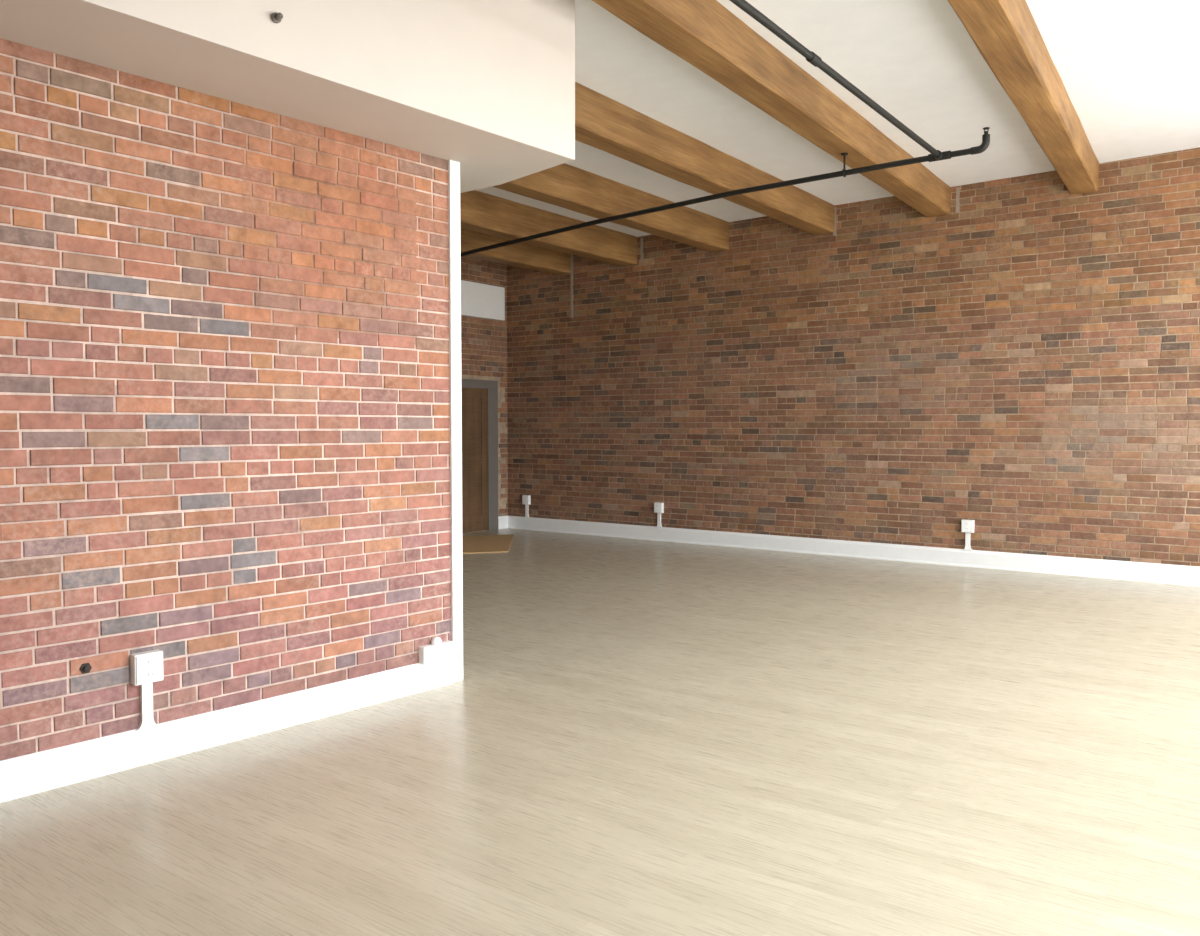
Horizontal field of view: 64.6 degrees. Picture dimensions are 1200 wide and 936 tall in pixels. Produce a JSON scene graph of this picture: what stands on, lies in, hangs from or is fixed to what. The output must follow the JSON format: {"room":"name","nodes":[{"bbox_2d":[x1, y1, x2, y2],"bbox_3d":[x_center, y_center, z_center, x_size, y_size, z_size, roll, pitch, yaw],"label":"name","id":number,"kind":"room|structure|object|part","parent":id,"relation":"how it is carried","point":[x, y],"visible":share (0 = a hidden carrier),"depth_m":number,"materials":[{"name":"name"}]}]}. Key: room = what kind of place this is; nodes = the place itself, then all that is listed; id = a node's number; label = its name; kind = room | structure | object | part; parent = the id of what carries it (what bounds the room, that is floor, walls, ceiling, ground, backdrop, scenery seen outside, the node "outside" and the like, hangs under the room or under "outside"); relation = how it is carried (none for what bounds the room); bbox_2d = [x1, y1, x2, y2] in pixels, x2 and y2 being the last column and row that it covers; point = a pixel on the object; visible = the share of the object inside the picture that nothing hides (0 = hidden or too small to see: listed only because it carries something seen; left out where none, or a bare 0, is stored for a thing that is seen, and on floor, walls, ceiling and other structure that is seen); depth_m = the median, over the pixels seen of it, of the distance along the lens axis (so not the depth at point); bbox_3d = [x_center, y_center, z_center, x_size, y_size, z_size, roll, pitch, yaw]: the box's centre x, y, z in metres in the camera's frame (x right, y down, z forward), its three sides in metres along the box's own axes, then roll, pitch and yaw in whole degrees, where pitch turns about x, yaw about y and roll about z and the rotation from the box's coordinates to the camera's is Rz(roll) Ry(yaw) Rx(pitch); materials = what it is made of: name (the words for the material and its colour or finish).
{"room":"empty loft apartment","nodes":[
{"label":"empty loft apartment","id":0,"kind":"room"},
{"bbox_2d":[0,38,450,760],"bbox_3d":[-3.227,-0.162,2.813,0.288,2.981,7.000,2,3,41],"label":"wall","id":1,"kind":"structure","parent":0,"point":[225,382],"depth_m":4.25,"materials":[{"name":"red brick"}]},
{"bbox_2d":[79,663,91,673],"bbox_3d":[-2.118,0.825,3.912,0.030,0.042,0.048,2,3,41],"label":"bolt","id":2,"kind":"object","parent":1,"relation":"attached to","point":[86,667],"visible":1,"depth_m":3.90,"materials":[{"name":"metal"}]},
{"bbox_2d":[130,650,163,730],"bbox_3d":[-1.956,0.946,4.077,0.061,0.331,0.139,2,3,41],"label":"wall outlet","id":3,"kind":"object","parent":1,"relation":"attached to","point":[146,668],"visible":1,"depth_m":4.05,"materials":[{"name":"white plastic"}]},
{"bbox_3d":[-1.928,0.858,4.068,0.006,0.118,0.110,2,3,41],"label":"plate","id":4,"kind":"part","parent":3,"relation":"part of","materials":[{"name":"white plastic"}]},
{"bbox_2d":[146,657,153,667],"bbox_3d":[-1.925,0.832,4.064,0.003,0.040,0.036,2,3,41],"label":"socket","id":5,"kind":"object","parent":3,"relation":"attached to","point":[149,661],"depth_m":4.06,"materials":[{"name":"white plastic"}]},
{"bbox_2d":[146,670,154,679],"bbox_3d":[-1.925,0.885,4.066,0.003,0.040,0.036,2,3,41],"label":"socket","id":6,"kind":"object","parent":3,"relation":"attached to","point":[150,674],"depth_m":4.07,"materials":[{"name":"white plastic"}]},
{"bbox_2d":[0,658,453,802],"bbox_3d":[-3.124,1.255,2.762,0.040,0.155,6.965,2,3,41],"label":"baseboard","id":7,"kind":"structure","parent":1,"relation":"attached to","point":[33,773],"depth_m":4.29,"materials":[{"name":"white paint"}]},
{"bbox_2d":[418,637,453,664],"bbox_3d":[-0.910,1.006,5.286,0.060,0.133,0.213,2,3,41],"label":"cable box","id":8,"kind":"object","parent":1,"relation":"attached to","point":[438,650],"visible":1,"depth_m":5.26,"materials":[{"name":"white plastic"}]},
{"bbox_2d":[447,160,462,681],"bbox_3d":[-0.929,-0.261,5.461,0.322,2.950,0.075,2,3,41],"label":"trim","id":9,"kind":"structure","parent":1,"relation":"attached to","point":[454,235],"depth_m":5.35,"materials":[{"name":"white paint"}]},
{"bbox_2d":[461,256,507,533],"bbox_3d":[-3.277,-0.964,11.186,0.308,3.861,6.187,2,3,36],"label":"wall","id":10,"kind":"structure","parent":0,"point":[483,342],"depth_m":13.28,"materials":[{"name":"brown brick"}]},
{"bbox_2d":[461,379,497,532],"bbox_3d":[-1.814,-0.157,12.904,0.110,2.100,1.270,2,3,36],"label":"door","id":11,"kind":"structure","parent":10,"relation":"in","point":[479,405],"depth_m":13.14,"materials":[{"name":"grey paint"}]},
{"bbox_2d":[461,280,504,320],"bbox_3d":[-1.765,-2.275,12.832,0.150,0.460,1.280,2,3,36],"label":"box","id":12,"kind":"object","parent":10,"relation":"attached to","point":[478,300],"visible":0.53,"depth_m":12.94,"materials":[{"name":"white paint"}]},
{"bbox_2d":[498,516,507,528],"bbox_3d":[-1.384,0.777,13.564,0.038,0.178,0.237,2,3,36],"label":"baseboard","id":13,"kind":"structure","parent":10,"relation":"attached to","point":[502,520],"depth_m":13.55,"materials":[{"name":"white paint"}]},
{"bbox_2d":[0,528,1199,935],"bbox_3d":[-1.133,1.274,5.261,10.890,0.100,14.037,2,3,36],"label":"floor","id":14,"kind":"structure","parent":0,"point":[636,737],"depth_m":3.92,"materials":[{"name":"beige wood"}]},
{"bbox_2d":[462,534,513,553],"bbox_3d":[-1.583,0.939,11.737,0.970,0.012,1.981,0,2,-3],"label":"floor mat","id":15,"kind":"object","parent":14,"relation":"on","point":[483,543],"visible":0.56,"depth_m":11.74,"materials":[{"name":"brown fabric"}]},
{"bbox_2d":[476,0,1199,236],"bbox_3d":[-1.133,-2.755,5.088,10.890,0.263,14.037,2,3,36],"label":"ceiling","id":16,"kind":"structure","parent":0,"point":[1129,70],"depth_m":6.98,"materials":[{"name":"white paint"}]},
{"bbox_2d":[0,0,574,192],"bbox_3d":[-3.088,-2.125,2.959,1.535,1.030,7.530,2,3,41],"label":"ceiling","id":17,"kind":"structure","parent":16,"relation":"attached to","point":[487,87],"depth_m":4.32,"materials":[{"name":"white paint"}]},
{"bbox_2d":[271,12,282,22],"bbox_3d":[-1.298,-1.822,3.835,0.042,0.040,0.040,2,3,41],"label":"sprinkler head","id":18,"kind":"object","parent":17,"relation":"in","point":[276,17],"visible":1,"depth_m":3.83,"materials":[{"name":"grey paint"}]},
{"bbox_2d":[460,228,570,274],"bbox_3d":[-3.330,-2.645,9.037,0.252,0.372,9.583,2,3,36],"label":"ceiling beam","id":19,"kind":"structure","parent":16,"relation":"attached to","point":[522,255],"depth_m":11.98,"materials":[{"name":"brown wood"}]},
{"bbox_2d":[460,190,636,266],"bbox_3d":[-2.460,-2.630,8.397,0.253,0.376,9.583,2,3,36],"label":"ceiling beam","id":20,"kind":"structure","parent":16,"relation":"attached to","point":[480,212],"depth_m":10.68,"materials":[{"name":"brown wood"}]},
{"bbox_2d":[492,163,728,251],"bbox_3d":[-1.389,-2.624,7.609,0.252,0.353,9.583,2,3,36],"label":"ceiling beam","id":21,"kind":"structure","parent":16,"relation":"attached to","point":[564,185],"depth_m":9.57,"materials":[{"name":"brown wood"}]},
{"bbox_2d":[575,82,834,234],"bbox_3d":[-0.317,-2.624,6.820,0.253,0.321,9.583,2,3,36],"label":"ceiling beam","id":22,"kind":"structure","parent":16,"relation":"attached to","point":[606,124],"depth_m":8.10,"materials":[{"name":"brown wood"}]},
{"bbox_2d":[592,0,950,216],"bbox_3d":[-0.251,-2.549,4.413,0.253,0.308,13.398,2,3,34],"label":"ceiling beam","id":23,"kind":"structure","parent":16,"relation":"attached to","point":[705,34],"depth_m":6.35,"materials":[{"name":"brown wood"}]},
{"bbox_2d":[461,0,989,256],"bbox_3d":[-2.753,-2.286,5.017,6.716,0.279,11.172,2,3,36],"label":"pipe","id":24,"kind":"object","parent":23,"relation":"hanging from","point":[811,57],"visible":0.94,"depth_m":7.17,"materials":[{"name":"black paint"}]},
{"bbox_2d":[947,0,1098,194],"bbox_3d":[0.992,-2.538,3.498,0.252,0.295,13.419,2,3,33],"label":"ceiling beam","id":25,"kind":"structure","parent":16,"relation":"attached to","point":[1006,34],"depth_m":6.26,"materials":[{"name":"brown wood"}]},
{"bbox_2d":[507,147,1199,566],"bbox_3d":[2.905,-1.001,10.657,10.290,3.981,0.309,2,3,36],"label":"wall","id":26,"kind":"structure","parent":0,"point":[1021,361],"depth_m":10.25,"materials":[{"name":"brown brick"}]},
{"bbox_2d":[522,495,530,516],"bbox_3d":[-1.016,0.533,13.397,0.149,0.301,0.061,2,3,36],"label":"wall outlet","id":27,"kind":"object","parent":26,"relation":"attached to","point":[526,499],"visible":1,"depth_m":13.37,"materials":[{"name":"white plastic"}]},
{"bbox_3d":[-1.054,0.450,13.390,0.110,0.118,0.006,2,3,36],"label":"plate","id":28,"kind":"part","parent":27,"relation":"part of","materials":[{"name":"white plastic"}]},
{"bbox_2d":[654,502,663,526],"bbox_3d":[0.767,0.591,12.086,0.136,0.308,0.061,2,3,36],"label":"wall outlet","id":29,"kind":"object","parent":26,"relation":"attached to","point":[658,507],"visible":1,"depth_m":12.06,"materials":[{"name":"white plastic"}]},
{"bbox_3d":[0.734,0.507,12.076,0.110,0.118,0.006,2,3,36],"label":"plate","id":30,"kind":"part","parent":29,"relation":"part of","materials":[{"name":"white plastic"}]},
{"bbox_2d":[508,516,1199,585],"bbox_3d":[2.810,0.904,10.610,10.290,0.178,0.038,2,3,36],"label":"baseboard","id":31,"kind":"structure","parent":26,"relation":"attached to","point":[1059,565],"depth_m":10.33,"materials":[{"name":"white paint"}]},
{"bbox_2d":[961,519,974,549],"bbox_3d":[3.819,0.689,9.843,0.130,0.312,0.061,2,3,36],"label":"wall outlet","id":32,"kind":"object","parent":26,"relation":"attached to","point":[967,526],"visible":1,"depth_m":9.82,"materials":[{"name":"white plastic"}]},
{"bbox_3d":[3.797,0.604,9.825,0.110,0.118,0.006,2,3,36],"label":"plate","id":33,"kind":"part","parent":32,"relation":"part of","materials":[{"name":"white plastic"}]}
]}

